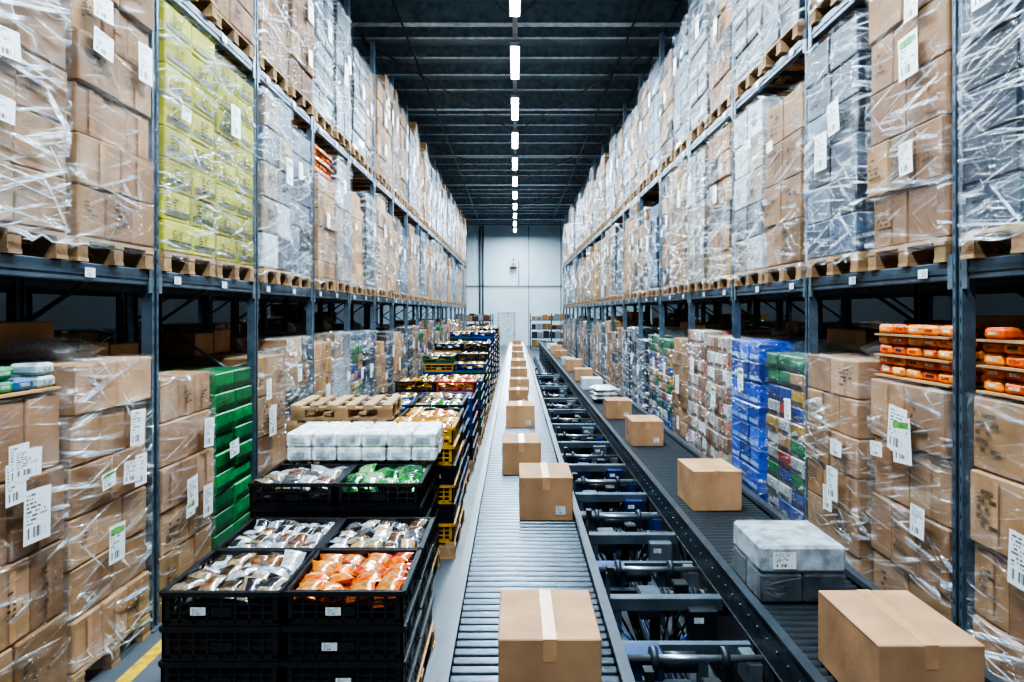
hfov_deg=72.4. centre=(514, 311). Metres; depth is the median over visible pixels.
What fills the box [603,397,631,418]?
cardboard box
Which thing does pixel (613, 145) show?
load
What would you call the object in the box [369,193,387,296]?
pallet
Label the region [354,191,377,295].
wooden pallet
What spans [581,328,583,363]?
pallet
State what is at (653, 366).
wooden pallet
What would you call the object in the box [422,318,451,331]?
wooden pallet
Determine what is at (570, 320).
wooden pallet
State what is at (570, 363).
cardboard box
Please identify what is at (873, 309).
wall
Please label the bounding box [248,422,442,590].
plastic crates
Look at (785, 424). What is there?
wooden pallet
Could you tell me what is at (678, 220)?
pallet
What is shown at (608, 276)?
pallet
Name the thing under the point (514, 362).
cardboard box
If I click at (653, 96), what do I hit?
wooden pallet
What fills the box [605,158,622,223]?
load
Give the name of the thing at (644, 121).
wooden pallet
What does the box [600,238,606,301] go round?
wooden pallet
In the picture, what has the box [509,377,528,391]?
cardboard box
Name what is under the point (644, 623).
frame
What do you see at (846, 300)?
rack
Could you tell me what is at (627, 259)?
pallet
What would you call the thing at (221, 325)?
wooden pallet
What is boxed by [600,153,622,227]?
load
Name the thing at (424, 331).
pallet
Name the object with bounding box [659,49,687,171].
wooden pallet
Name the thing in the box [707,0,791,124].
wooden pallet
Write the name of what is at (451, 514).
plastic crates
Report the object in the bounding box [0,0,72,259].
pallet
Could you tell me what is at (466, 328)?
plastic crates
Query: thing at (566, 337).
pallet
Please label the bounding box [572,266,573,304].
wooden pallet
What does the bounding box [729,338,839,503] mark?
wooden pallet
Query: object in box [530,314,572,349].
shelving
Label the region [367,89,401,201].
pallet
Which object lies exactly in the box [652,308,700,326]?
pallet
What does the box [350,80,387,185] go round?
pallet
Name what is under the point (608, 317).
wooden pallet
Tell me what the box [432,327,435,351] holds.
pallet
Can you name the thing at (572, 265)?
wooden pallet
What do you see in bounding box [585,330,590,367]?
wooden pallet
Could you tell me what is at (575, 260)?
wooden pallet
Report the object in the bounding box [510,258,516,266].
heater
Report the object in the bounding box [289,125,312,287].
wooden pallet
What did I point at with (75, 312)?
wall
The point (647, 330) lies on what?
stack
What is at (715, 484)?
cardboard box
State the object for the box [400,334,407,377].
wooden pallet
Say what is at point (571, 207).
wooden pallet
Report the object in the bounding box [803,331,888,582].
pallet
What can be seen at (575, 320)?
wooden pallet
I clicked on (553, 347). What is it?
cardboard box
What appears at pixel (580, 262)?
wooden pallet
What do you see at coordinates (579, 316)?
pallet
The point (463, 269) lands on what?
wooden pallet
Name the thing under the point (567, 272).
wooden pallet
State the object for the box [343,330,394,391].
wooden pallet
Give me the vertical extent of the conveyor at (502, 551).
0.851 m
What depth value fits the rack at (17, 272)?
6.46 m
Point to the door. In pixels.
(506, 320)
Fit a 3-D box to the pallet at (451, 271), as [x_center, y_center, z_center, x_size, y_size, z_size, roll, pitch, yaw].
[-3.014,-1.112,27.163,1.154,1.644,0.914,0,0,0]
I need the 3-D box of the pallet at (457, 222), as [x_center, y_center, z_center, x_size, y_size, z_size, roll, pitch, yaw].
[-3.028,-3.454,30.052,1.156,2.107,0.904,0,0,0]
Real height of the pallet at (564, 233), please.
1.900 m
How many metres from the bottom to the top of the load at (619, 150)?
1.910 m
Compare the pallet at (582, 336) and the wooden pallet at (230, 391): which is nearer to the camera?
the wooden pallet at (230, 391)
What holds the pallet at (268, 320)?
on the floor
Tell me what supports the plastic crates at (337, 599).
on the floor
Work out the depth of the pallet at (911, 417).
4.39 m
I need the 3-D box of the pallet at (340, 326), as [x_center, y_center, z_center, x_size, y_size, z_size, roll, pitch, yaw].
[-4.304,1.096,16.758,1.156,2.208,0.914,0,0,0]
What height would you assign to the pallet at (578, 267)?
1.541 m
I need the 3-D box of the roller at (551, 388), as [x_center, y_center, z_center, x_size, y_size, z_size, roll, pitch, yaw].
[0.767,1.762,14.443,0.645,0.875,0.814,0,0,0]
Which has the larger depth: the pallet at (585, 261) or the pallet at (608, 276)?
the pallet at (585, 261)
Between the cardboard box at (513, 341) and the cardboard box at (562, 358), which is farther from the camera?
the cardboard box at (513, 341)
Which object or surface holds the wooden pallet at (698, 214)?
on the rack at (963, 276)
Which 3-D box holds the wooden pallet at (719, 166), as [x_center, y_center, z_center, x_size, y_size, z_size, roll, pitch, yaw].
[3.013,-1.250,8.540,1.154,1.920,0.969,0,0,0]
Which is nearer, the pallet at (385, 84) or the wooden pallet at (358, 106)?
the wooden pallet at (358, 106)
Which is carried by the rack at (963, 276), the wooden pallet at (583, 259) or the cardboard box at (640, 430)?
the wooden pallet at (583, 259)
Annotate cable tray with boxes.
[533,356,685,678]
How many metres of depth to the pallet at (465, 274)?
34.73 m
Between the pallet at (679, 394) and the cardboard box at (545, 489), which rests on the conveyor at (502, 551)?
the cardboard box at (545, 489)
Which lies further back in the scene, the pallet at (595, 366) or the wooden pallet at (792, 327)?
the pallet at (595, 366)
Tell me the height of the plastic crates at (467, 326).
1.690 m
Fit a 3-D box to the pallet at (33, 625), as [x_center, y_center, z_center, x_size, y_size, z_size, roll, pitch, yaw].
[-3.010,1.152,3.458,1.158,2.096,0.914,0,0,0]
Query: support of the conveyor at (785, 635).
on the floor
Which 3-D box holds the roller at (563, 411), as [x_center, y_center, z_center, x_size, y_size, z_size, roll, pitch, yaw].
[0.767,1.762,11.043,0.645,0.875,0.814,0,0,0]
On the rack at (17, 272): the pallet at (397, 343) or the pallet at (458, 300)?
the pallet at (458, 300)
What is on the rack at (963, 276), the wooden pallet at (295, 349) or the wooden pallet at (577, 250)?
the wooden pallet at (577, 250)
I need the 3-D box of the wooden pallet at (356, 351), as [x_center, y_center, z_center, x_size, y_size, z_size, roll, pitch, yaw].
[-3.031,1.261,11.056,1.158,1.879,0.925,0,0,0]
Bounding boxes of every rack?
[0,0,465,633]
[0,285,369,342]
[563,0,1023,636]
[645,286,1023,330]
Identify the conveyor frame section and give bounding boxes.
[596,560,722,681]
[622,641,762,681]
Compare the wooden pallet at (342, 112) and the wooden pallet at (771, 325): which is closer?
the wooden pallet at (342, 112)
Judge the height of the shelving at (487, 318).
2.100 m
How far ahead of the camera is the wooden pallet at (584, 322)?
24.73 m
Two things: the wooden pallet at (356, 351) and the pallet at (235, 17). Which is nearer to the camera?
the pallet at (235, 17)
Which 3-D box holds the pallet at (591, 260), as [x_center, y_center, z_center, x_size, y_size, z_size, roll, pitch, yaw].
[3.002,-1.117,22.750,1.155,1.655,0.970,0,0,0]
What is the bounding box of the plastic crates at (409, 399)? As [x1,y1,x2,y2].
[357,392,469,503]
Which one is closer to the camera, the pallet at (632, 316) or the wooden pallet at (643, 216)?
the wooden pallet at (643, 216)
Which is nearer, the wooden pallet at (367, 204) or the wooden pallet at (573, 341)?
the wooden pallet at (367, 204)
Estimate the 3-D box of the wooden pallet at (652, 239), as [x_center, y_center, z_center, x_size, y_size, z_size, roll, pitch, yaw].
[2.993,-1.093,12.600,1.155,1.606,0.969,0,0,0]
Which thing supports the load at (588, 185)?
on the rack at (963, 276)
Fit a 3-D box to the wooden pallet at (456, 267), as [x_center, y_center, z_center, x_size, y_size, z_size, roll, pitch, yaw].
[-3.036,-1.130,30.058,1.156,1.680,0.914,0,0,0]
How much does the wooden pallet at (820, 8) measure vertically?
1.710 m
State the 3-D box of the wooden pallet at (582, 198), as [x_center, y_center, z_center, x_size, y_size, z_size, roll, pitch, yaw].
[2.985,-3.290,25.750,1.158,1.779,0.969,0,0,0]
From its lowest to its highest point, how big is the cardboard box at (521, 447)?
0.281 m
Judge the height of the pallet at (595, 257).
1.837 m
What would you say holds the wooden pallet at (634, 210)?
on the rack at (963, 276)
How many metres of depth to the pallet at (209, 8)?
5.67 m
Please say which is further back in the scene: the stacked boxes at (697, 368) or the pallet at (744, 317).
the pallet at (744, 317)
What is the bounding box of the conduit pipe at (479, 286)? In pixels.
[466,226,562,345]
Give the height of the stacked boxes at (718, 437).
1.922 m
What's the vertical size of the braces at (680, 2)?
0.115 m
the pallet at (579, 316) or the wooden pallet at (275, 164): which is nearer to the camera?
the wooden pallet at (275, 164)
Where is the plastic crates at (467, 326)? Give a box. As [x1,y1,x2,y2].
[467,326,499,373]
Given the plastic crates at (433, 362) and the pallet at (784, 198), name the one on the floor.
the plastic crates at (433, 362)
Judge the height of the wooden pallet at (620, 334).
1.838 m
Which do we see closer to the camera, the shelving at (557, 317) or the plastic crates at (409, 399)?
the plastic crates at (409, 399)
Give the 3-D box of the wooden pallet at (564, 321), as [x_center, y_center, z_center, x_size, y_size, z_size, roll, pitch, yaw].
[3.042,1.302,35.900,1.157,1.795,0.969,0,0,0]
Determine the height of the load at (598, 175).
1.906 m
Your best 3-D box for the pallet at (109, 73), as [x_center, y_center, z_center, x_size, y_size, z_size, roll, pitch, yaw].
[-2.999,-1.251,4.357,1.156,1.923,0.904,0,0,0]
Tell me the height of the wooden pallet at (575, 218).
1.740 m
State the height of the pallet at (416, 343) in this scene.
1.860 m
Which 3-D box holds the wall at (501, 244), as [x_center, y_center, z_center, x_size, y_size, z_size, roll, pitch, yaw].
[0.000,-1.800,46.050,18.000,8.000,0.100,0,0,0]
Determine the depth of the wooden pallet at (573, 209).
29.48 m
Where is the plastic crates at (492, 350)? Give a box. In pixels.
[491,344,493,402]
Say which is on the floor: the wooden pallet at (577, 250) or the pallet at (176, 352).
the pallet at (176, 352)
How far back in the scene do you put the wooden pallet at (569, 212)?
32.13 m
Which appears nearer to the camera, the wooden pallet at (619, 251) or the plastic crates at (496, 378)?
the wooden pallet at (619, 251)
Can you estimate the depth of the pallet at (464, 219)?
34.53 m
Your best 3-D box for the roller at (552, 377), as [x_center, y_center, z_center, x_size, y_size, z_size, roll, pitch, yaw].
[0.767,1.762,16.872,0.645,0.875,0.756,0,0,0]
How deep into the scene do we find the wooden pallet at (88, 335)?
6.29 m
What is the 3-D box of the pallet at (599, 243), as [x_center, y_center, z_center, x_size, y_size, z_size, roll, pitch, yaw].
[3.043,-1.210,20.726,1.156,1.840,0.958,0,0,0]
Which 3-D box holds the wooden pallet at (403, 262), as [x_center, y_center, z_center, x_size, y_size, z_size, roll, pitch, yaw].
[-3.024,-1.105,15.762,1.155,1.630,0.914,0,0,0]
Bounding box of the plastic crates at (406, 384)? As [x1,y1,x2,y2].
[394,377,477,470]
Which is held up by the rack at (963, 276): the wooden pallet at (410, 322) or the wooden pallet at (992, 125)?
the wooden pallet at (992, 125)
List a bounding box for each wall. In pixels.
[0,292,377,341]
[378,226,651,344]
[652,293,1023,323]
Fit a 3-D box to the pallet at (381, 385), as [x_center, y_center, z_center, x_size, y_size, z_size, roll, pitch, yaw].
[-2.984,1.378,12.957,1.158,1.644,0.917,0,0,0]
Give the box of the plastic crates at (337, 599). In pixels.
[158,517,434,681]
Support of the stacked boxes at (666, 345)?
on the floor
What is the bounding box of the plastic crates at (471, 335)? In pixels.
[449,330,495,393]
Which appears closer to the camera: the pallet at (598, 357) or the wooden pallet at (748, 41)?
the wooden pallet at (748, 41)
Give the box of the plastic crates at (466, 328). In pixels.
[461,327,498,379]
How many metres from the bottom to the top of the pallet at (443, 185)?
2.211 m
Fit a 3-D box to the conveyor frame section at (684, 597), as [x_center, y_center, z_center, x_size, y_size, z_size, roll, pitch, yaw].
[0.767,1.762,3.972,0.645,0.875,0.756,0,0,0]
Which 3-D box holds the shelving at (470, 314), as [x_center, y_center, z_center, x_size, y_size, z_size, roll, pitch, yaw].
[-2.350,1.140,41.300,2.150,2.119,0.650,0,0,0]
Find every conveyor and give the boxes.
[436,341,634,681]
[538,341,1003,681]
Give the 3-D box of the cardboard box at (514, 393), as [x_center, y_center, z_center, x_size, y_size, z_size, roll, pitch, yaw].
[0.049,1.289,10.799,0.303,0.221,0.404,0,0,0]
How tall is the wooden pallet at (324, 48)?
1.980 m
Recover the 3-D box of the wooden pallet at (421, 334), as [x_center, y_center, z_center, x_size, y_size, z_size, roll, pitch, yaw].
[-3.010,1.262,18.655,1.158,1.877,0.925,0,0,0]
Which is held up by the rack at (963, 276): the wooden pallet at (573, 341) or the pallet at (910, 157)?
the pallet at (910, 157)
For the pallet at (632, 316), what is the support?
on the floor
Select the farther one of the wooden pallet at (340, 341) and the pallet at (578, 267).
the pallet at (578, 267)
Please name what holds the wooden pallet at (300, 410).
on the wooden pallet at (291, 425)
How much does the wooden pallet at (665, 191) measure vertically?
1.944 m
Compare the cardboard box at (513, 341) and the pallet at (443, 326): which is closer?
the pallet at (443, 326)
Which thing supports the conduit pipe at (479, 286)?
attached to the wall at (501, 244)
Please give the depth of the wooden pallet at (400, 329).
16.65 m
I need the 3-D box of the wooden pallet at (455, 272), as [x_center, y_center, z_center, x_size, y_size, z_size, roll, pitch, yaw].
[-3.011,-1.184,29.062,1.155,1.787,0.914,0,0,0]
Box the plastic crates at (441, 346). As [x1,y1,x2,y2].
[434,341,491,412]
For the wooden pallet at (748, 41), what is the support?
on the rack at (963, 276)
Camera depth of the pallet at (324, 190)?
9.01 m
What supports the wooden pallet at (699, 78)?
on the rack at (963, 276)
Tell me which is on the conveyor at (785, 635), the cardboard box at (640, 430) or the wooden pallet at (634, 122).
the cardboard box at (640, 430)
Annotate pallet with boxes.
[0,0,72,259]
[0,321,153,681]
[0,362,70,681]
[21,0,156,269]
[49,342,215,622]
[54,328,120,341]
[88,0,218,276]
[138,322,242,346]
[159,367,252,560]
[162,329,287,488]
[170,0,219,20]
[171,57,256,281]
[176,0,255,59]
[215,0,289,92]
[215,335,312,462]
[229,321,304,333]
[258,0,315,115]
[258,86,293,285]
[258,319,281,321]
[258,331,351,420]
[267,304,331,330]
[286,410,400,432]
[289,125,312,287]
[290,395,401,420]
[291,0,334,135]
[292,1,352,151]
[314,143,336,290]
[314,312,361,330]
[314,330,376,396]
[314,340,332,462]
[315,44,366,165]
[329,155,352,292]
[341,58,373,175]
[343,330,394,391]
[350,73,393,193]
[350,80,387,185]
[350,191,364,293]
[350,345,363,396]
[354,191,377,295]
[362,326,413,376]
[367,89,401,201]
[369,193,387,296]
[375,341,387,393]
[376,325,418,376]
[383,324,424,373]
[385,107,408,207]
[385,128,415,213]
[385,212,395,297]
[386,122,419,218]
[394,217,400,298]
[394,332,400,391]
[396,320,433,352]
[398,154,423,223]
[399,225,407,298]
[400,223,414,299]
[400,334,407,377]
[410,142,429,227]
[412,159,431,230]
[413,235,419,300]
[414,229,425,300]
[419,319,446,340]
[419,329,427,354]
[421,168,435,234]
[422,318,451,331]
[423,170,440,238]
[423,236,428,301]
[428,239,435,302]
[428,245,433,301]
[432,321,450,340]
[432,323,443,340]
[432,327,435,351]
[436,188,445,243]
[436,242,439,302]
[436,331,439,342]
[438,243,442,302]
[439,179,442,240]
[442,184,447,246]
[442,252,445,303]
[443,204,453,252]
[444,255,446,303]
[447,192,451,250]
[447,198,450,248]
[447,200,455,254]
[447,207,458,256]
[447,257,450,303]
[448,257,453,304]
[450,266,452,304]
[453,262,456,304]
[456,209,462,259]
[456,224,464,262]
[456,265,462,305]
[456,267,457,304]
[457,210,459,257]
[457,270,459,305]
[460,275,461,305]
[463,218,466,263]
[463,269,464,305]
[464,270,466,305]
[563,226,572,264]
[563,276,565,305]
[563,320,565,348]
[565,223,567,262]
[565,324,568,350]
[566,270,568,305]
[567,223,572,260]
[567,316,586,351]
[568,212,574,259]
[568,268,571,305]
[568,318,575,352]
[569,205,580,257]
[569,317,592,354]
[570,265,572,304]
[571,206,576,255]
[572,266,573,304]
[572,318,590,355]
[573,258,580,304]
[573,319,599,357]
[574,213,586,253]
[575,265,579,304]
[576,202,578,251]
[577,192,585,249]
[577,325,579,357]
[579,262,580,304]
[579,320,600,358]
[580,197,584,247]
[580,257,586,303]
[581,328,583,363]
[582,260,586,303]
[582,321,600,364]
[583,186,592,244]
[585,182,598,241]
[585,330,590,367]
[586,246,592,303]
[588,252,592,302]
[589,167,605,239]
[589,316,614,368]
[592,242,598,302]
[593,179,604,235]
[593,325,597,373]
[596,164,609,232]
[596,316,630,375]
[597,239,600,301]
[599,322,605,379]
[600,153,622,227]
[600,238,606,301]
[604,228,610,300]
[604,312,650,383]
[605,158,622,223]
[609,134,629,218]
[609,223,622,300]
[610,331,618,388]
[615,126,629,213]
[616,229,622,299]
[617,327,631,392]
[622,218,631,298]
[622,329,632,398]
[623,113,654,206]
[629,105,658,200]
[629,200,658,298]
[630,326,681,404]
[637,80,658,191]
[637,207,652,297]
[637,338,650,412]
[646,204,658,295]
[647,58,669,182]
[648,322,712,415]
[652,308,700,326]
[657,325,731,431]
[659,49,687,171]
[660,174,673,294]
[670,158,687,293]
[671,338,687,441]
[672,14,710,158]
[685,145,709,291]
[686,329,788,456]
[688,0,731,142]
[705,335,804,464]
[706,122,731,288]
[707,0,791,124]
[708,314,731,324]
[719,314,767,324]
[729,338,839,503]
[732,94,785,285]
[733,0,804,99]
[741,319,804,330]
[759,0,853,69]
[762,83,850,282]
[764,328,879,519]
[782,321,887,336]
[803,8,933,277]
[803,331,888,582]
[807,0,868,26]
[864,0,1010,270]
[866,315,1023,622]
[956,0,1023,258]
[967,327,1023,681]
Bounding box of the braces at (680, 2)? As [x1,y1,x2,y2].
[340,0,683,228]
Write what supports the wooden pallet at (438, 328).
on the floor
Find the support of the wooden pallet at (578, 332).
on the floor
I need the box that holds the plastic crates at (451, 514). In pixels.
[322,408,464,558]
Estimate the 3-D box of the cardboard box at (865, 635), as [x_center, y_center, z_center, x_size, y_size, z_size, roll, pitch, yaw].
[1.400,1.259,2.585,0.362,0.281,0.472,0,0,0]
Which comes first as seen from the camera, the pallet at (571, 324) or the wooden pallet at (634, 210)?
the wooden pallet at (634, 210)
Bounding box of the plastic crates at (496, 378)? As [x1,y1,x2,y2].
[495,334,497,385]
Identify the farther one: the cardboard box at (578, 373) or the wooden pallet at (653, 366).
the cardboard box at (578, 373)
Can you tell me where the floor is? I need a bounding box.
[84,345,768,681]
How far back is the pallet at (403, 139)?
15.71 m
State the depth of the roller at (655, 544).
4.82 m
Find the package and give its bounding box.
[734,520,844,602]
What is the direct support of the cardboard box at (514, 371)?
on the conveyor at (502, 551)
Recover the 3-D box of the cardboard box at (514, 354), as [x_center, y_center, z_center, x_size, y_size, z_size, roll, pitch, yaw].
[0.074,1.264,20.009,0.353,0.271,0.424,0,0,0]
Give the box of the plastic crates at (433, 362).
[423,352,488,426]
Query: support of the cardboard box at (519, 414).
on the conveyor at (502, 551)
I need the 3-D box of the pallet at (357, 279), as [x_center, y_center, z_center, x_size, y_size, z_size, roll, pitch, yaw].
[-3.021,-1.081,11.057,1.154,1.582,0.914,0,0,0]
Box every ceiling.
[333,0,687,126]
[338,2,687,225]
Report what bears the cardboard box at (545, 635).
on the conveyor at (502, 551)
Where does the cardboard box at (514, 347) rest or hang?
on the conveyor at (502, 551)
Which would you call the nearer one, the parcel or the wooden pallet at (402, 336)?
the parcel
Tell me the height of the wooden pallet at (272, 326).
2.044 m
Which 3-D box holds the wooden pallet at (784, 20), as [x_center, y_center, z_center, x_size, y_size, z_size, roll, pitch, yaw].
[2.982,-3.389,6.515,1.157,1.978,0.962,0,0,0]
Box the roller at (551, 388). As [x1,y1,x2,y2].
[538,377,568,394]
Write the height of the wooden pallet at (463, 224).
1.846 m
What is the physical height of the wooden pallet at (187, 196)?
1.941 m
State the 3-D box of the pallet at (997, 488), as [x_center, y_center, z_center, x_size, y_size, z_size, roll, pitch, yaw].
[3.038,1.112,3.420,1.156,2.176,0.969,0,0,0]
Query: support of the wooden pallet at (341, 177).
on the rack at (17, 272)
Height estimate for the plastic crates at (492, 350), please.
1.382 m
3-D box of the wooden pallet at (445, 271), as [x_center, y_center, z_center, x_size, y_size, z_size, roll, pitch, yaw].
[-3.041,-1.197,25.262,1.157,1.813,0.918,0,0,0]
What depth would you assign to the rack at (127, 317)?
8.62 m
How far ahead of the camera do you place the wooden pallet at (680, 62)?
10.52 m
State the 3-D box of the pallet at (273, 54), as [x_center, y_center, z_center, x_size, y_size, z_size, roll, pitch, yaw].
[-3.018,-3.470,7.257,1.157,2.140,0.920,0,0,0]
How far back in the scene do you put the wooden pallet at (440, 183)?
23.44 m
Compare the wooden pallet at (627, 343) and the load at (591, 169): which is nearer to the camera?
the wooden pallet at (627, 343)
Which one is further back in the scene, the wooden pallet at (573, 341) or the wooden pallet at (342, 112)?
the wooden pallet at (573, 341)
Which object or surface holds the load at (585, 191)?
on the rack at (963, 276)
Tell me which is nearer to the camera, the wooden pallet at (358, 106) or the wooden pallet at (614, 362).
the wooden pallet at (358, 106)
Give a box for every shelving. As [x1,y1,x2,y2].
[456,314,491,326]
[457,313,493,325]
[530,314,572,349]
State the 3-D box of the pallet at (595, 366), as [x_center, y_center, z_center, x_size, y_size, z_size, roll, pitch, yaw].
[3.009,1.297,21.690,1.154,1.805,0.970,0,0,0]
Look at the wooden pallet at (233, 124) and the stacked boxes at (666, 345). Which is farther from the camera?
the stacked boxes at (666, 345)
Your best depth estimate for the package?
3.37 m
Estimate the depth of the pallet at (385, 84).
13.83 m
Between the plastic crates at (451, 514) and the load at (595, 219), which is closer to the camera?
the plastic crates at (451, 514)
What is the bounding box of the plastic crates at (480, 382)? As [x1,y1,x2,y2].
[416,374,484,444]
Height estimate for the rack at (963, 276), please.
7.000 m
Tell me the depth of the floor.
4.94 m
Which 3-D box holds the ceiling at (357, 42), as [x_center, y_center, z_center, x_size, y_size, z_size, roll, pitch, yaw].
[0.000,-5.850,21.000,18.000,0.100,50.000,0,0,0]
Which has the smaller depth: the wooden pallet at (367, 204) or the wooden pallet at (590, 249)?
the wooden pallet at (367, 204)
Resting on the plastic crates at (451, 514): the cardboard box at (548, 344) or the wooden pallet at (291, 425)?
the wooden pallet at (291, 425)
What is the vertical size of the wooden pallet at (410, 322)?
1.972 m
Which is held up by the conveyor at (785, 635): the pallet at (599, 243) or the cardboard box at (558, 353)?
the cardboard box at (558, 353)
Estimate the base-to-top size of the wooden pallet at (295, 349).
1.921 m
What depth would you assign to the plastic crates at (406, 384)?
10.35 m
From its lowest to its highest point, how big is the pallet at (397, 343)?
1.794 m
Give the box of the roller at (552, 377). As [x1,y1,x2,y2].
[535,368,560,394]
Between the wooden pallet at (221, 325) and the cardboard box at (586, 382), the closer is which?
the wooden pallet at (221, 325)
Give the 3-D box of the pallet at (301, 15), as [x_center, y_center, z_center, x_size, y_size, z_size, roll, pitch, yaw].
[-2.990,-3.268,8.167,1.164,1.736,0.909,0,0,0]
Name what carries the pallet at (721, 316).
on the floor
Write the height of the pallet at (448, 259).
1.748 m
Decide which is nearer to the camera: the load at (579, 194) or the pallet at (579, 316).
the load at (579, 194)
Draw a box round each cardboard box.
[498,589,601,681]
[502,433,540,474]
[506,401,534,427]
[508,387,527,400]
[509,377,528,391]
[510,359,525,366]
[510,367,527,376]
[511,351,523,357]
[512,340,520,343]
[512,345,522,350]
[519,463,572,520]
[547,343,556,348]
[551,345,561,353]
[555,350,567,358]
[561,357,574,365]
[565,358,581,370]
[573,367,592,380]
[581,376,602,389]
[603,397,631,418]
[625,415,663,445]
[677,458,741,510]
[818,589,984,681]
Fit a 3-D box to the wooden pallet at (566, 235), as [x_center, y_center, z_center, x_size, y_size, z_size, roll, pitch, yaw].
[3.024,-3.330,33.870,1.154,1.861,0.969,0,0,0]
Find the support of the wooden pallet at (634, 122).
on the rack at (963, 276)
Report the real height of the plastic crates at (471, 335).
1.688 m
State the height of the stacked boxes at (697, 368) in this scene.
1.973 m
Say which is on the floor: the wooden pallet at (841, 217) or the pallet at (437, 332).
the pallet at (437, 332)
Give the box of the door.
[498,312,514,345]
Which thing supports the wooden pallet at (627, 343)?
on the floor
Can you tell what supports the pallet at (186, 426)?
on the floor
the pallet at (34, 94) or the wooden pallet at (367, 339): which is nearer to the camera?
the pallet at (34, 94)
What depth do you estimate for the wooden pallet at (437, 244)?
22.42 m
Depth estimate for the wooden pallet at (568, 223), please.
32.89 m
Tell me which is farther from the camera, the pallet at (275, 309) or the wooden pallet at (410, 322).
the wooden pallet at (410, 322)
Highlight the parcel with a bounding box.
[589,384,620,400]
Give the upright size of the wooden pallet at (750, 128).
1.902 m
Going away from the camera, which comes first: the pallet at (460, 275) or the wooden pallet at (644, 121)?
the wooden pallet at (644, 121)
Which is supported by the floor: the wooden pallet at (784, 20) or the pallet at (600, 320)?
the pallet at (600, 320)
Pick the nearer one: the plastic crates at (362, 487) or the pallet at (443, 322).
the plastic crates at (362, 487)
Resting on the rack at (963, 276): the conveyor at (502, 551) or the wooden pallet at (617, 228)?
the wooden pallet at (617, 228)
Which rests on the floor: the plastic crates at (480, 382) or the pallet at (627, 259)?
the plastic crates at (480, 382)

